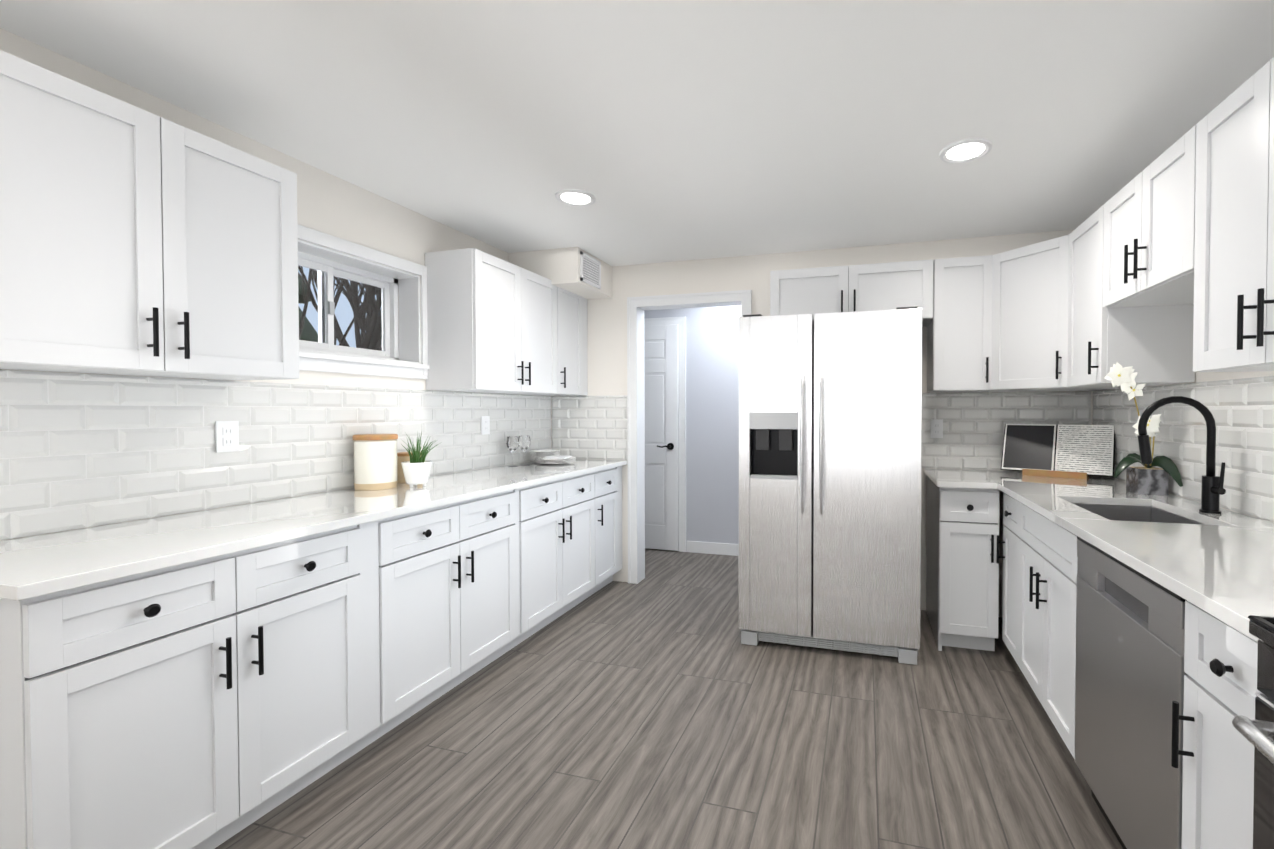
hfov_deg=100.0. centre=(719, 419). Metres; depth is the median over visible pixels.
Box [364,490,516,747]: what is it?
base cabinet
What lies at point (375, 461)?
canister
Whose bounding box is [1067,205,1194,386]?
upper cabinet
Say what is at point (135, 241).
upper cabinet
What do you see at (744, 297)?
door frame
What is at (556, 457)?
napkin
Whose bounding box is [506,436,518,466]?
wine glass
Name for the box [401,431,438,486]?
plant
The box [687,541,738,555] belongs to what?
baseboard
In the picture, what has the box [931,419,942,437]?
electrical outlet
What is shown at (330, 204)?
wall
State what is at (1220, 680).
base cabinet
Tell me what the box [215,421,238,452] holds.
electrical outlet
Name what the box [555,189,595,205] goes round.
recessed light
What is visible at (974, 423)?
backsplash
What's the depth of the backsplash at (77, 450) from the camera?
1.91 m
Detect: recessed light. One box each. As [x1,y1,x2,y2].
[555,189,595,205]
[939,138,991,162]
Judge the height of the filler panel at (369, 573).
0.874 m
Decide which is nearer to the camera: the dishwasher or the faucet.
the dishwasher
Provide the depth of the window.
2.65 m
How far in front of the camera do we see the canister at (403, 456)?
2.65 m
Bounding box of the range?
[1232,615,1273,848]
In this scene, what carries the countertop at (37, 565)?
on the base cabinet at (447, 597)
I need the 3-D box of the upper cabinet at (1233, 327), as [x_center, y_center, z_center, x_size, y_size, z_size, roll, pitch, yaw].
[1.497,-0.513,1.271,0.365,0.750,0.610,0,1,15]
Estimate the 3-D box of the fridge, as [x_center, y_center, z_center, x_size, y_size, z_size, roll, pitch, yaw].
[0.635,0.324,3.038,0.923,1.779,0.829,0,1,15]
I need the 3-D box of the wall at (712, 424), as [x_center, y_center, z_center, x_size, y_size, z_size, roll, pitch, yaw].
[-0.335,0.019,4.825,3.900,2.337,0.120,0,1,15]
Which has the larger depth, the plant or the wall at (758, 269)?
the wall at (758, 269)
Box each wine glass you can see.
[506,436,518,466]
[519,436,530,464]
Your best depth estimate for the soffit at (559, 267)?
3.51 m
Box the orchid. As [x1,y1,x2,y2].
[1105,362,1182,494]
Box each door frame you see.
[627,290,751,583]
[644,317,685,551]
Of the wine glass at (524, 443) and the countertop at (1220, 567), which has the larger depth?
the wine glass at (524, 443)
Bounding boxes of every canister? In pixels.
[352,434,397,490]
[397,452,421,482]
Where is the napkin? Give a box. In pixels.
[543,455,571,458]
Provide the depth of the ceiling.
1.81 m
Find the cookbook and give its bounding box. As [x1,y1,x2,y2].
[1001,424,1115,478]
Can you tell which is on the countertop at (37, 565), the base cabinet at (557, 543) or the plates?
the plates
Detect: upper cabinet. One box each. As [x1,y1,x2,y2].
[0,50,298,379]
[425,248,557,393]
[524,287,582,394]
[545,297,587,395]
[770,259,932,326]
[927,255,991,392]
[984,235,1144,391]
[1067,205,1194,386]
[1103,125,1195,307]
[1193,57,1273,371]
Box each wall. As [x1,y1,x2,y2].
[0,28,544,540]
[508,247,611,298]
[551,229,1092,616]
[644,305,740,551]
[1099,371,1273,521]
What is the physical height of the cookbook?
0.286 m
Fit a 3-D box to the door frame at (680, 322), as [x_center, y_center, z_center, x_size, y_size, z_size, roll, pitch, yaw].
[-0.754,0.132,4.869,0.942,2.111,0.022,0,1,15]
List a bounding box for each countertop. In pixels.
[0,459,626,600]
[924,468,1273,641]
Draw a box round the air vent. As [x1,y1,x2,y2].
[580,251,600,288]
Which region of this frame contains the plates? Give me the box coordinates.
[530,449,575,464]
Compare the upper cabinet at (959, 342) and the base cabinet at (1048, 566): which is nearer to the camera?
the base cabinet at (1048, 566)
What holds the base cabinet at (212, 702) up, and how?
on the floor
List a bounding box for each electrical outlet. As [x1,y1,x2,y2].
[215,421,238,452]
[481,416,489,434]
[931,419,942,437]
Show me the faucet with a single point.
(1212, 489)
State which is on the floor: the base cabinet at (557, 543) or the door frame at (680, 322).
the base cabinet at (557, 543)
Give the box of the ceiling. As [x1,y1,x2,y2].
[0,0,1273,265]
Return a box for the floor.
[215,549,1122,848]
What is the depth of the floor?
1.96 m
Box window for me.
[297,224,429,378]
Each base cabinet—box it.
[0,525,362,848]
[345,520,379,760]
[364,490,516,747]
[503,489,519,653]
[507,472,594,651]
[583,467,617,599]
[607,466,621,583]
[926,476,998,650]
[996,493,1151,664]
[1018,503,1077,758]
[1171,601,1260,848]
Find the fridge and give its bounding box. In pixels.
[739,306,921,664]
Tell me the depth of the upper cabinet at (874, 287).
3.13 m
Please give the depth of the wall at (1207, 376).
1.97 m
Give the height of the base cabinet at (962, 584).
0.874 m
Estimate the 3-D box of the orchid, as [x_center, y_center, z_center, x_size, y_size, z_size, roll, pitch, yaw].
[1.740,0.049,2.195,0.404,0.553,0.531,0,1,15]
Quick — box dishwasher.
[1075,536,1188,848]
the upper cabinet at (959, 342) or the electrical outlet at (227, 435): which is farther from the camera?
the upper cabinet at (959, 342)
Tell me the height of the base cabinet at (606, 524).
0.874 m
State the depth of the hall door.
4.78 m
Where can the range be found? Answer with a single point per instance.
(1258, 732)
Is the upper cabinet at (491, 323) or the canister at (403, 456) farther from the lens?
the upper cabinet at (491, 323)
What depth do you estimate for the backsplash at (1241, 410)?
2.00 m
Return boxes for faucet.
[1137,396,1225,513]
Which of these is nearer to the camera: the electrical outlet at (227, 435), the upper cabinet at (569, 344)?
the electrical outlet at (227, 435)
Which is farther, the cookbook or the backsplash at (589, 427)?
the backsplash at (589, 427)
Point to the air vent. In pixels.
(590, 270)
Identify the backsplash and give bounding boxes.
[0,370,550,539]
[552,395,627,459]
[921,391,1090,469]
[1093,376,1273,521]
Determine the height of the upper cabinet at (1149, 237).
0.435 m
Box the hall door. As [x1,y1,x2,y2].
[644,324,678,550]
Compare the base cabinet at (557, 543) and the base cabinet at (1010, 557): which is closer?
the base cabinet at (1010, 557)
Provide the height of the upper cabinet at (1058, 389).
0.750 m
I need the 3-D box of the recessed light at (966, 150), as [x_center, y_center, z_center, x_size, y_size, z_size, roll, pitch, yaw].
[1.009,-1.099,2.168,0.198,0.012,0.198,0,1,15]
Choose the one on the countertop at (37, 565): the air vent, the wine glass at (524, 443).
the wine glass at (524, 443)
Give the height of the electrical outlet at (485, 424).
0.116 m

